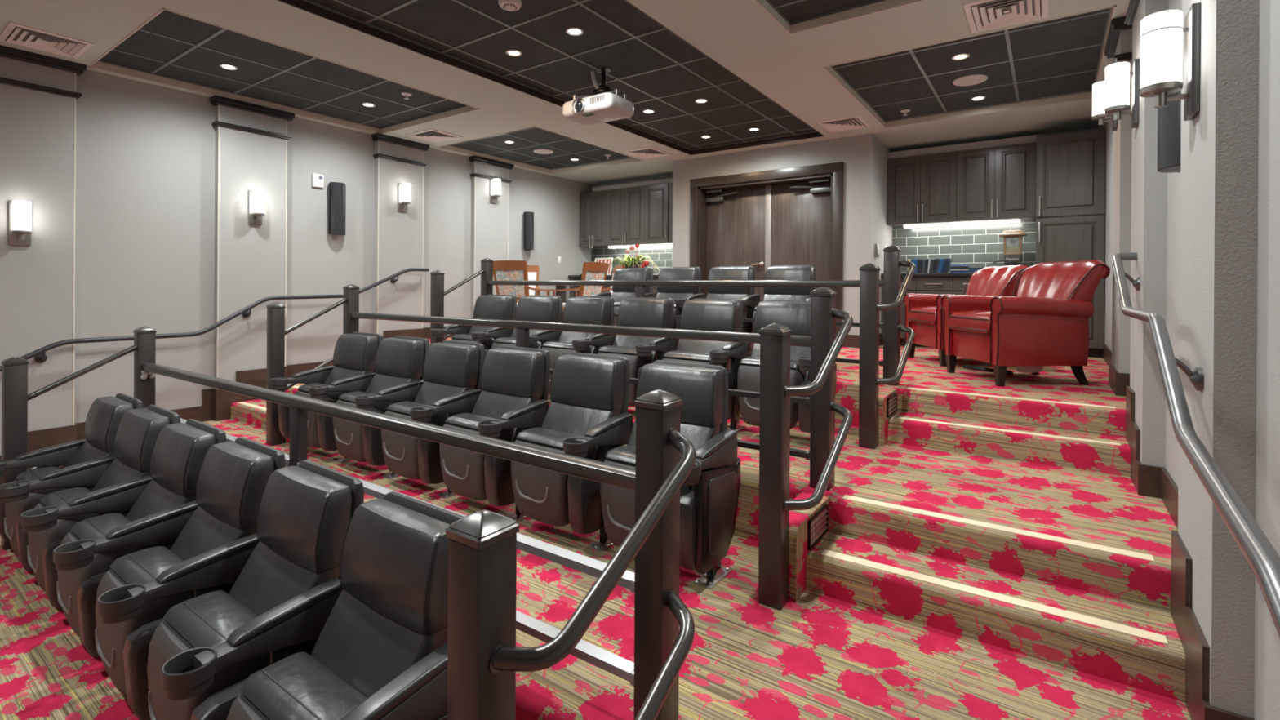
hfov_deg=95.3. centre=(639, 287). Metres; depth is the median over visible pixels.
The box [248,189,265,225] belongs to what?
wall sconce
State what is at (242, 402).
strip
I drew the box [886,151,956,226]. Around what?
upper cabinet
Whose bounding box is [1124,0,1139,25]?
trim
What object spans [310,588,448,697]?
lumbar cushion
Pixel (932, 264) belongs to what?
case
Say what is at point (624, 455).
seat cushion
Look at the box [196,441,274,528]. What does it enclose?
cushion
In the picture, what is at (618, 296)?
lumbar cushion
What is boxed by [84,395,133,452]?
cushion
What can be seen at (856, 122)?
ceiling vent
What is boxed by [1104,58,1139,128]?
wall sconce
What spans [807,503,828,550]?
step light
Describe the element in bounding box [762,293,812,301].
lumbar cushion
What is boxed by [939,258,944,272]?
case
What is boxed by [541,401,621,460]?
lumbar cushion
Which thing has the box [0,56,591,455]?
wall
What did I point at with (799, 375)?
seat cushion
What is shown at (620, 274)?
cushion
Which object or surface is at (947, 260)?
case
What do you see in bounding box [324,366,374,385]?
lumbar cushion
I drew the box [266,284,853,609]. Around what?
guard railing
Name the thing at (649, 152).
ceiling vent
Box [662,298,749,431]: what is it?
seat
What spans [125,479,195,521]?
lumbar cushion
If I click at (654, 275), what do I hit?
countertop
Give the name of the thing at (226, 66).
recessed light
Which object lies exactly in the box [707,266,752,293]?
cushion
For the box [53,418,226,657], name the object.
seat
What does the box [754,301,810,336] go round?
cushion
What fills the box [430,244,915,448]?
guard railing
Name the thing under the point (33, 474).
seat cushion
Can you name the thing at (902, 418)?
strip
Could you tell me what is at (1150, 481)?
baseboard
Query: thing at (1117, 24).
trim
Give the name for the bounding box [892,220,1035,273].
backsplash
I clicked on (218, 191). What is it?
trim
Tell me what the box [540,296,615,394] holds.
seat
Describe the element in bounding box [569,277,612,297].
base cabinet
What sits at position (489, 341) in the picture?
lumbar cushion
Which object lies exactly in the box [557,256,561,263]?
wall switch
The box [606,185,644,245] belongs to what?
upper cabinet
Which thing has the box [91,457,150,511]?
lumbar cushion
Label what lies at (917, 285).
base cabinet
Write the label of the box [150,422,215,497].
cushion
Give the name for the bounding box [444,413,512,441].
seat cushion
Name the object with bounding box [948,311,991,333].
seat cushion
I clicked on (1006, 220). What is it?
light
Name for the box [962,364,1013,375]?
bar
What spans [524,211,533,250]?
wall speaker
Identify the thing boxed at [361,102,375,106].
recessed light
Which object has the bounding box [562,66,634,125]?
projector
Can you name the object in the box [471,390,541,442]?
lumbar cushion
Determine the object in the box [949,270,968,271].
case
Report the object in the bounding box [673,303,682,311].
seat cushion
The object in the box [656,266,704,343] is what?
seat
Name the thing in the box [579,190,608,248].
upper cabinet
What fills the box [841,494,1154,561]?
strip
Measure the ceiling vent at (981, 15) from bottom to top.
0.022 m
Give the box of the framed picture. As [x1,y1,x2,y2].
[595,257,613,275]
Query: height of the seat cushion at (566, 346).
0.345 m
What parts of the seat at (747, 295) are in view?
armrest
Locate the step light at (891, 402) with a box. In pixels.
[886,392,897,417]
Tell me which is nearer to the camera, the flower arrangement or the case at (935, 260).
the case at (935, 260)
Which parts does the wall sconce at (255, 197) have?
lamp shade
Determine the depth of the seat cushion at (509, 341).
5.43 m
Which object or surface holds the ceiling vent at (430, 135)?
in the ceiling at (740, 36)
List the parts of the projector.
mount arm, casing, mount plate, mount arm, mount arm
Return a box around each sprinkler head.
[401,92,412,99]
[900,109,910,115]
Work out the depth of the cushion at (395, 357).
4.45 m
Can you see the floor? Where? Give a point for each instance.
(850, 641)
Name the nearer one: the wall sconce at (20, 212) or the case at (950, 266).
the wall sconce at (20, 212)
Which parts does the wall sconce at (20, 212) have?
lamp shade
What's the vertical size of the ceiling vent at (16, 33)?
0.022 m
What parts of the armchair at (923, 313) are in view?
leg, seat, leg, backrest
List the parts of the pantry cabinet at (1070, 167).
handle, door, door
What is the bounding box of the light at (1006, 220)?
[902,218,1021,227]
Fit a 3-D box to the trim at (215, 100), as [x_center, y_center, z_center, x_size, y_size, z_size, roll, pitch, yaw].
[-4.006,-1.741,6.053,0.125,0.285,0.744,0,0,35]
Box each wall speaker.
[328,182,346,235]
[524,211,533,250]
[1157,10,1182,173]
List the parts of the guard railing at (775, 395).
post, stair rail, stair rail, post, post, rail, rail, rail, post, stair rail, stair rail, post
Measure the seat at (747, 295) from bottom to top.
0.948 m
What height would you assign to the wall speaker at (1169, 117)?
0.600 m
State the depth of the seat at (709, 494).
2.78 m
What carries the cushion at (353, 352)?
on the seat at (353, 370)
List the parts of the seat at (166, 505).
armrest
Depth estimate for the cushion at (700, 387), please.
2.98 m
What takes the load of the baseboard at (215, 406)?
attached to the wall at (147, 153)
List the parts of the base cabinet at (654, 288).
drawer, door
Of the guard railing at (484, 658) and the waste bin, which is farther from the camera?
the waste bin
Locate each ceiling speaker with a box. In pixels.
[533,149,553,154]
[952,74,987,85]
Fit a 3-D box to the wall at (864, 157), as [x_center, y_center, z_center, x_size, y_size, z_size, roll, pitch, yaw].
[1.966,-0.531,8.275,2.798,2.630,1.200,0,0,35]
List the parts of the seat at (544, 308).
armrest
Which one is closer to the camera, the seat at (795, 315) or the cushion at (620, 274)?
the seat at (795, 315)
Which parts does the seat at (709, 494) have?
foot plate, armrest, panel, inset panel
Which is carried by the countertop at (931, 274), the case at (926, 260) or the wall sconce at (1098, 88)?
the case at (926, 260)
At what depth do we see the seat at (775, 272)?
5.69 m
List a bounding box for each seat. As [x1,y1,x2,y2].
[0,393,143,571]
[20,404,180,608]
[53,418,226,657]
[94,436,285,719]
[146,459,364,719]
[226,491,463,719]
[270,332,382,462]
[333,335,430,479]
[381,340,484,498]
[430,294,516,355]
[439,345,550,520]
[490,295,562,399]
[511,351,632,551]
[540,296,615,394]
[590,267,655,336]
[596,297,677,406]
[600,360,740,588]
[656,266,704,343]
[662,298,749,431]
[706,266,759,356]
[737,299,836,432]
[752,265,816,331]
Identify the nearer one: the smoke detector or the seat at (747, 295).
the smoke detector
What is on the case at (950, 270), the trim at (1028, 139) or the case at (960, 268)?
the case at (960, 268)
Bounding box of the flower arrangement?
[608,244,659,271]
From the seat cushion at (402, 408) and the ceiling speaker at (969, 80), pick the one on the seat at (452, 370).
the seat cushion at (402, 408)
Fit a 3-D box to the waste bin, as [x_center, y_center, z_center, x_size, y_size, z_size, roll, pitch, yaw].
[-0.816,0.245,9.188,0.357,0.930,0.320,0,0,35]
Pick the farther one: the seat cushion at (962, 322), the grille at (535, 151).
the grille at (535, 151)
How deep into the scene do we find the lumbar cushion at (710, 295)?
6.03 m
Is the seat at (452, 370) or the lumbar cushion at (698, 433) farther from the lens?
the seat at (452, 370)
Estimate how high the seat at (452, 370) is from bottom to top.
0.948 m
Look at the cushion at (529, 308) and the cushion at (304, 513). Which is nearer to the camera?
the cushion at (304, 513)
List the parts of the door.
handle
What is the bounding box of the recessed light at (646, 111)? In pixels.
[642,109,654,113]
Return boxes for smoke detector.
[497,0,521,11]
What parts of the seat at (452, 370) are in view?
foot plate, armrest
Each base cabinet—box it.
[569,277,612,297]
[652,277,657,297]
[881,276,953,347]
[953,276,971,294]
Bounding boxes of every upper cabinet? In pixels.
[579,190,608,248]
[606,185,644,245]
[644,182,672,244]
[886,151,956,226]
[956,142,1036,222]
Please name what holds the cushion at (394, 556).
on the seat at (380, 652)
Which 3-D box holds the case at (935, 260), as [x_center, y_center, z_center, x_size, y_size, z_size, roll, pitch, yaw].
[3.742,-0.266,7.394,0.046,0.190,0.136,0,0,35]
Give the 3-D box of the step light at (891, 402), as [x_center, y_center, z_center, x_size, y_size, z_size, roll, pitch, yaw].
[1.735,0.811,4.015,0.013,0.128,0.260,0,0,35]
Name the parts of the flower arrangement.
flower, flower, flower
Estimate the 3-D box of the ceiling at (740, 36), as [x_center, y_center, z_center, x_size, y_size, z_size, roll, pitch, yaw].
[-1.029,-1.982,3.908,7.900,0.240,12.200,0,0,35]
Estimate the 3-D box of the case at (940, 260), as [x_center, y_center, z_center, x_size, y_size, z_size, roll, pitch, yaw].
[3.792,-0.265,7.358,0.053,0.190,0.136,0,0,35]
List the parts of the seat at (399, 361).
foot plate, armrest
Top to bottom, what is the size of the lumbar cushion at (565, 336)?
0.352 m
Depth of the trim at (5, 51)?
4.74 m
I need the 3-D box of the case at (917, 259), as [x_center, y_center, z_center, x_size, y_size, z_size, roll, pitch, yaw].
[3.590,-0.267,7.500,0.019,0.190,0.136,0,0,35]
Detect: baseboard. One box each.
[0,326,453,484]
[842,333,883,347]
[1103,344,1254,719]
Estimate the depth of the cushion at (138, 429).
3.22 m
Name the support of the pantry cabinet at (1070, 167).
on the floor
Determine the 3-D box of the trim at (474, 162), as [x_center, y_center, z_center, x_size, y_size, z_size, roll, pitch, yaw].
[-2.197,-0.222,8.637,0.015,3.155,0.642,0,0,35]
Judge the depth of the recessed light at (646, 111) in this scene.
6.38 m
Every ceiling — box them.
[0,0,1129,184]
[97,0,1111,169]
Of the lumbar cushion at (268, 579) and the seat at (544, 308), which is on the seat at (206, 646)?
the lumbar cushion at (268, 579)
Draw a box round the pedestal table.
[555,285,566,323]
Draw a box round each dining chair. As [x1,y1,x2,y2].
[493,260,551,305]
[527,265,540,295]
[551,262,608,311]
[603,265,625,294]
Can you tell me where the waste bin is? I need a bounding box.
[573,273,582,297]
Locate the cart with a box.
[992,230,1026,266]
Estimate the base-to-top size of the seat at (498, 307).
0.948 m
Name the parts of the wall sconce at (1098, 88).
lamp shade, wall plate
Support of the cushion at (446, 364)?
on the seat at (452, 370)
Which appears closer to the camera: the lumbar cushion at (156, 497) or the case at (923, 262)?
the lumbar cushion at (156, 497)
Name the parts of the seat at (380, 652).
armrest, panel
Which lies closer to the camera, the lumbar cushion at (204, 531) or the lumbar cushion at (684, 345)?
the lumbar cushion at (204, 531)
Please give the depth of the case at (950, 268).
7.20 m
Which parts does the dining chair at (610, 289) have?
rail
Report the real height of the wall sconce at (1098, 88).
0.350 m
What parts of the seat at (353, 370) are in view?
armrest, foot plate, armrest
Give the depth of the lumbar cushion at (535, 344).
5.56 m
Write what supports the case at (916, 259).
on the countertop at (931, 274)
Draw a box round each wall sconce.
[8,200,31,245]
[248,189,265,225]
[398,182,411,212]
[489,178,500,203]
[1091,80,1117,131]
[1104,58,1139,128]
[1138,2,1200,120]
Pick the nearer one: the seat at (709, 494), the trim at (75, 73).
the seat at (709, 494)
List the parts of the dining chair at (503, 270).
leg, rail, panel, leg, armrest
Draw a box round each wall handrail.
[0,267,429,372]
[1111,252,1279,637]
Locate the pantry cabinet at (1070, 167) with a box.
[1035,128,1106,357]
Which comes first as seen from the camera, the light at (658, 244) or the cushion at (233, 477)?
the cushion at (233, 477)
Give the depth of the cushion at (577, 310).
5.27 m
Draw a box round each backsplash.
[591,245,672,275]
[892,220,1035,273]
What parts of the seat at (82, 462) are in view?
armrest, armrest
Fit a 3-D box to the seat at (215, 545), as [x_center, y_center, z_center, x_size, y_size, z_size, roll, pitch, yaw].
[-1.865,1.190,2.388,0.599,0.948,0.666,0,0,32]
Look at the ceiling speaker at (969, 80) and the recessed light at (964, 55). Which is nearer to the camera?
the recessed light at (964, 55)
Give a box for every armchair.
[903,264,1028,366]
[941,259,1110,386]
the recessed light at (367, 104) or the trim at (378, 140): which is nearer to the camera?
the recessed light at (367, 104)
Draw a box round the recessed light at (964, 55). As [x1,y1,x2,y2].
[951,53,969,60]
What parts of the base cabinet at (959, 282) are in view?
door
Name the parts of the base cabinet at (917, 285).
drawer, door, drawer, door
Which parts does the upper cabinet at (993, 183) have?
door, handle, handle, door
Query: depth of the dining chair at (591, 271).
7.72 m
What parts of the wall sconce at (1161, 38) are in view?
lamp shade, wall plate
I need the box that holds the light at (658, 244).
[608,243,672,248]
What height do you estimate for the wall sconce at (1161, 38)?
0.350 m
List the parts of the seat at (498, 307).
armrest, armrest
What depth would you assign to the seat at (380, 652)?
1.72 m
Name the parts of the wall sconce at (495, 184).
wall plate, lamp shade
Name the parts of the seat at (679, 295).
armrest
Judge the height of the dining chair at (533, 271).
1.043 m
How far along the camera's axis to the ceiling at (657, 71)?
5.11 m
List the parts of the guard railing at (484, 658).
post, stair rail, stair rail, post, rail, post, rail, rail, post, rail, stair rail, post, stair rail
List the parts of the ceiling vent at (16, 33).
plate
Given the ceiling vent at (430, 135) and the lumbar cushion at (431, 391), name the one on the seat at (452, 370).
the lumbar cushion at (431, 391)
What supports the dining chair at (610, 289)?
on the floor
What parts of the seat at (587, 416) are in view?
foot plate, armrest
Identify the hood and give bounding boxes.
[573,273,582,279]
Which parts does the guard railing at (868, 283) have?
post, stair rail, stair rail, post, post, rail, rail, rail, post, post, stair rail, stair rail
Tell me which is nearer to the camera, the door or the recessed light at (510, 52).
the recessed light at (510, 52)
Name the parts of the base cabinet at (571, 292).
door, drawer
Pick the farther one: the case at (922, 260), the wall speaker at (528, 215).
the wall speaker at (528, 215)
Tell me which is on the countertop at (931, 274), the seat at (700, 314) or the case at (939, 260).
the case at (939, 260)
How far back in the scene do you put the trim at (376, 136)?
7.36 m
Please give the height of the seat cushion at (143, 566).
0.345 m
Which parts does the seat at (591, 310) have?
armrest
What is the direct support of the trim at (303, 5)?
attached to the ceiling at (740, 36)
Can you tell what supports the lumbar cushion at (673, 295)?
on the seat at (679, 295)
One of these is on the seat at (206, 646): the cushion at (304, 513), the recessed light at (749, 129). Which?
the cushion at (304, 513)
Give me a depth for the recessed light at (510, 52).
4.80 m
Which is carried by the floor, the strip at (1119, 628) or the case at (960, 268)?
the strip at (1119, 628)
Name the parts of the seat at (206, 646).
armrest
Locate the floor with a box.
[0,337,1191,719]
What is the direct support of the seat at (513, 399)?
on the floor
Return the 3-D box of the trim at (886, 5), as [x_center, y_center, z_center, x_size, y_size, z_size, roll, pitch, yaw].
[-0.165,-1.885,5.304,7.080,0.062,5.760,0,0,35]
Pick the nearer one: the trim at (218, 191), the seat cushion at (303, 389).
the seat cushion at (303, 389)
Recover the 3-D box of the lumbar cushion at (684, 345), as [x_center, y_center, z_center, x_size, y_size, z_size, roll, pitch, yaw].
[0.488,0.555,4.531,0.475,0.352,0.300,0,0,35]
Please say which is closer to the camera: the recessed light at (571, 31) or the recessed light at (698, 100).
the recessed light at (571, 31)
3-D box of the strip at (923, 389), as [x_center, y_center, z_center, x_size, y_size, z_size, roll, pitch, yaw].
[2.425,0.737,3.894,1.172,0.007,0.058,0,0,34]
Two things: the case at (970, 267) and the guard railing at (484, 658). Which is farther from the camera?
the case at (970, 267)
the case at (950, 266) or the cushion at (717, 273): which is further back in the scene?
the case at (950, 266)
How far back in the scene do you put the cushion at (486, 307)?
6.00 m
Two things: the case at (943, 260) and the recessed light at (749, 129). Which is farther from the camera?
the case at (943, 260)
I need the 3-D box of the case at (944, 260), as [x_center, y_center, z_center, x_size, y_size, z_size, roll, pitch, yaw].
[3.829,-0.265,7.332,0.059,0.190,0.136,0,0,35]
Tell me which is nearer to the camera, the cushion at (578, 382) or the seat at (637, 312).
the cushion at (578, 382)
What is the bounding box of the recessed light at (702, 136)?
[701,135,711,138]
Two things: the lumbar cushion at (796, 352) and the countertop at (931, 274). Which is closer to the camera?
the lumbar cushion at (796, 352)
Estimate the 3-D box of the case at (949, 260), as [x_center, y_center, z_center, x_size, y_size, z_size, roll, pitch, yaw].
[3.866,-0.264,7.306,0.060,0.189,0.136,0,0,35]
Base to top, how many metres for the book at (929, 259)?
0.190 m
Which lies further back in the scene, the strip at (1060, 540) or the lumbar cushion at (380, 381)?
the lumbar cushion at (380, 381)
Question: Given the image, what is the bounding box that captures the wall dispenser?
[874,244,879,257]
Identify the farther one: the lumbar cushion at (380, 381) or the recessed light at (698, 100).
the recessed light at (698, 100)
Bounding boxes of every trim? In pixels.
[0,44,86,99]
[72,72,76,425]
[88,0,1116,173]
[209,94,294,140]
[216,104,287,389]
[276,0,824,155]
[371,133,429,166]
[377,140,423,333]
[469,155,514,182]
[473,161,509,310]
[592,177,672,191]
[887,134,1036,159]
[1104,16,1132,63]
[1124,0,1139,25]
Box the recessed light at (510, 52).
[506,49,522,56]
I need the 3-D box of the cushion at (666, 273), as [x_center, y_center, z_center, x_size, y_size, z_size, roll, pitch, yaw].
[0.421,-0.077,6.496,0.480,0.276,0.150,0,0,35]
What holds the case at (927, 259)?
on the countertop at (931, 274)
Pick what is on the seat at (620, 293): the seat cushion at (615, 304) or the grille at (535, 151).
the seat cushion at (615, 304)
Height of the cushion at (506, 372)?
0.276 m
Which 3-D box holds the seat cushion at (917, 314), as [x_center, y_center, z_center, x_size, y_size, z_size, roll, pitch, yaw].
[3.082,0.277,5.770,0.600,0.155,0.568,0,0,1]
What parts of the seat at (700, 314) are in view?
armrest, foot plate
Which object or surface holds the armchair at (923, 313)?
on the floor
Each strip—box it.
[236,401,266,410]
[821,549,1168,644]
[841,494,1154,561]
[897,417,1120,445]
[906,387,1115,408]
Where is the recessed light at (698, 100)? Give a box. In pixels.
[694,98,707,102]
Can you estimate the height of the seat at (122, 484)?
0.948 m
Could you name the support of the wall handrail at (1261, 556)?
attached to the wall at (1205, 236)
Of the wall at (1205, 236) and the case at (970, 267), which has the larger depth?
the case at (970, 267)
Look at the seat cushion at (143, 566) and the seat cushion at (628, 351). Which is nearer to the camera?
the seat cushion at (143, 566)
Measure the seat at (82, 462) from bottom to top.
0.948 m
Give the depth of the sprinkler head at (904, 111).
6.30 m
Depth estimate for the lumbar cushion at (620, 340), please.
4.88 m
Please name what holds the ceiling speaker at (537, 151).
attached to the ceiling at (657, 71)
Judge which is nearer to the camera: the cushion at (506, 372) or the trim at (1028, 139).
the cushion at (506, 372)
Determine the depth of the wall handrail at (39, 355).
5.62 m
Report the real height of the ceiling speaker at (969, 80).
0.014 m
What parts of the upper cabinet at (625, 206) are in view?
door, door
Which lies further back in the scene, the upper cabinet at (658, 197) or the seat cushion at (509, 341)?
the upper cabinet at (658, 197)
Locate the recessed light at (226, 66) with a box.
[219,63,237,70]
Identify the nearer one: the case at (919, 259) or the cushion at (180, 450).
the cushion at (180, 450)
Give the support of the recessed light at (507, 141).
in the ceiling at (657, 71)
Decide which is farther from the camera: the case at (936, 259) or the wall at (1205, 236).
the case at (936, 259)
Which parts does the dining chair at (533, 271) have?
rail, leg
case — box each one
[915,258,917,273]
[917,258,919,273]
[919,258,920,273]
[920,258,923,273]
[921,258,925,273]
[924,258,927,273]
[925,258,928,273]
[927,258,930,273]
[928,258,933,273]
[930,259,934,272]
[932,258,936,272]
[933,258,937,272]
[935,258,940,272]
[937,258,942,272]
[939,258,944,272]
[941,257,946,272]
[943,257,948,272]
[945,258,951,272]
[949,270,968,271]
[950,264,968,266]
[950,266,968,267]
[950,267,968,269]
[950,268,968,270]
[968,266,985,268]
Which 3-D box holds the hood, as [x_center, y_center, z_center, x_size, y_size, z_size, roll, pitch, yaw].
[-0.814,-0.175,9.188,0.357,0.090,0.320,0,0,35]
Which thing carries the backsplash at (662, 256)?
attached to the trim at (671, 175)
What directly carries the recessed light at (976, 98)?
in the ceiling at (657, 71)
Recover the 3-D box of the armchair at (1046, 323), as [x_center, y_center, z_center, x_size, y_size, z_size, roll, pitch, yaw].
[3.090,0.264,4.695,0.933,0.952,0.845,0,0,-1]
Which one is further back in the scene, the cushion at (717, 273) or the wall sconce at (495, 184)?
the wall sconce at (495, 184)
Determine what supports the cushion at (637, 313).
on the seat at (637, 312)
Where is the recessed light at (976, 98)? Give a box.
[970,96,986,100]
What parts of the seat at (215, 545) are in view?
armrest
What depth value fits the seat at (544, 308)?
5.59 m
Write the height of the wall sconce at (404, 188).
0.350 m
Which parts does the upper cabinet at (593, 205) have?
door, door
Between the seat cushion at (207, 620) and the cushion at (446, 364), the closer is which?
the seat cushion at (207, 620)
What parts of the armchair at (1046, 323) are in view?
leg, seat, leg, backrest, leg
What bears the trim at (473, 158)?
attached to the wall at (147, 153)
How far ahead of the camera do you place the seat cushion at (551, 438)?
3.20 m
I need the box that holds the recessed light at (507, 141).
[504,140,514,143]
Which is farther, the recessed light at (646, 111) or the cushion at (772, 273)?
the recessed light at (646, 111)
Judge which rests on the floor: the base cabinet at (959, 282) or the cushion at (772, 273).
the base cabinet at (959, 282)
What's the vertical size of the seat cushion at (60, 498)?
0.345 m
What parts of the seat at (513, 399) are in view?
foot plate, armrest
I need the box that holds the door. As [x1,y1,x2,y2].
[689,161,843,336]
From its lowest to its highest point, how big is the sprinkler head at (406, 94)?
0.052 m
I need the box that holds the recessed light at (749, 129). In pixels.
[748,128,759,131]
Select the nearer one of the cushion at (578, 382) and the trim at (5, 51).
the cushion at (578, 382)
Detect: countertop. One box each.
[568,274,658,277]
[880,272,973,276]
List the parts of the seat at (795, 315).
panel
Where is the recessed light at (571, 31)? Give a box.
[565,27,583,35]
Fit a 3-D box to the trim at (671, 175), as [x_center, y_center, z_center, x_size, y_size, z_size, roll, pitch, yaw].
[0.177,-0.655,10.205,2.450,2.850,0.500,0,0,35]
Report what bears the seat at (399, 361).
on the floor
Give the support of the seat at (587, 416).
on the floor
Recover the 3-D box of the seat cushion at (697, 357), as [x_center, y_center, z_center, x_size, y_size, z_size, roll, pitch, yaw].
[0.397,0.668,4.402,0.430,0.345,0.215,0,0,35]
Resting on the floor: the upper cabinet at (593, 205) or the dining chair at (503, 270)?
the dining chair at (503, 270)
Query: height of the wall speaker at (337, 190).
0.600 m
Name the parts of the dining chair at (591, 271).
armrest, leg, panel, rail, leg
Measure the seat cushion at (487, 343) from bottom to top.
0.345 m
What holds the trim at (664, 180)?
attached to the upper cabinet at (658, 197)
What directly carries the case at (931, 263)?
on the countertop at (931, 274)
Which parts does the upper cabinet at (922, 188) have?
door, handle, handle, door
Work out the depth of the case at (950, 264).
7.18 m
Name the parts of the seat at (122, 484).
armrest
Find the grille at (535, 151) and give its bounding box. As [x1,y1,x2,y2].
[534,150,551,153]
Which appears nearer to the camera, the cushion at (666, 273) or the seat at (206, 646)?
the seat at (206, 646)
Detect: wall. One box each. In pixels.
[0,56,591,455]
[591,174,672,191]
[672,133,892,335]
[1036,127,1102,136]
[1102,0,1279,719]
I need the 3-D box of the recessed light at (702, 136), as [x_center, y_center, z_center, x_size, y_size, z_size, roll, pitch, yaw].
[0.844,-1.922,7.452,0.132,0.011,0.132,0,0,35]
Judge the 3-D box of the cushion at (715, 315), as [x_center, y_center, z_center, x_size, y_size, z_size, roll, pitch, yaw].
[0.551,0.243,4.618,0.480,0.276,0.150,0,0,35]
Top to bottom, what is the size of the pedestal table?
0.800 m
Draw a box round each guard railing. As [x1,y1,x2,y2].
[0,326,696,719]
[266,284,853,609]
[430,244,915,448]
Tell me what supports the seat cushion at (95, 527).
on the seat at (166, 505)
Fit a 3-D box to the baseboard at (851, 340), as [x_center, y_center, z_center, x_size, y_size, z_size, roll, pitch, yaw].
[1.788,0.651,8.020,2.814,0.155,0.616,0,0,35]
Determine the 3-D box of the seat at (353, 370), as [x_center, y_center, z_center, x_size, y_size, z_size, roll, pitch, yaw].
[-2.518,0.865,4.746,0.780,0.948,0.638,0,0,35]
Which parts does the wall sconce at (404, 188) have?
wall plate, lamp shade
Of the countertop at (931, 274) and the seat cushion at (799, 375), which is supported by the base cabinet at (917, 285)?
the countertop at (931, 274)
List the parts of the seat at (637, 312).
armrest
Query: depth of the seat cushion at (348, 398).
4.27 m
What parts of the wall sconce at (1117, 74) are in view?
lamp shade, wall plate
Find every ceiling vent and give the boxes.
[0,21,93,58]
[405,128,462,142]
[622,146,671,158]
[816,115,871,132]
[963,0,1048,33]
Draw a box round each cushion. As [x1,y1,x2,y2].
[16,466,66,494]
[40,487,97,521]
[66,441,113,486]
[70,513,137,555]
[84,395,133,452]
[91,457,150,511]
[110,546,191,600]
[114,408,170,471]
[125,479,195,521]
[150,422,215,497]
[163,590,266,671]
[169,506,257,560]
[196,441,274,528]
[228,541,339,666]
[240,652,367,719]
[257,466,351,573]
[297,382,345,400]
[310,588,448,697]
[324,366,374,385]
[333,333,377,370]
[338,391,392,411]
[340,498,450,635]
[364,373,421,394]
[374,337,424,377]
[386,401,447,426]
[413,380,475,423]
[423,342,479,386]
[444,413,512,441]
[451,333,493,348]
[468,325,494,348]
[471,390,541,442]
[473,295,513,319]
[480,347,544,397]
[493,337,538,348]
[510,328,542,349]
[515,296,559,322]
[515,426,593,459]
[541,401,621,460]
[542,341,591,353]
[550,355,624,410]
[558,331,596,354]
[563,297,610,325]
[598,345,651,364]
[604,444,693,490]
[610,291,648,302]
[612,268,650,292]
[613,302,620,306]
[613,334,658,363]
[617,298,670,328]
[627,419,720,488]
[636,363,724,426]
[656,292,697,303]
[657,267,698,293]
[662,351,722,366]
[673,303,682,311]
[675,338,730,370]
[680,299,740,332]
[706,293,751,317]
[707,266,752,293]
[739,356,806,382]
[750,343,810,381]
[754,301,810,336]
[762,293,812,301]
[764,266,813,293]
[908,306,936,324]
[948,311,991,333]
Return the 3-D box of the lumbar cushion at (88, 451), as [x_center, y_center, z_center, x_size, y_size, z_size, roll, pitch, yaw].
[-3.416,1.166,3.587,0.475,0.352,0.300,0,0,35]
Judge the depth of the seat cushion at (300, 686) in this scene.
1.64 m
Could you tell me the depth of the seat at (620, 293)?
6.80 m
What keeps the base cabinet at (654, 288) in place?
on the floor

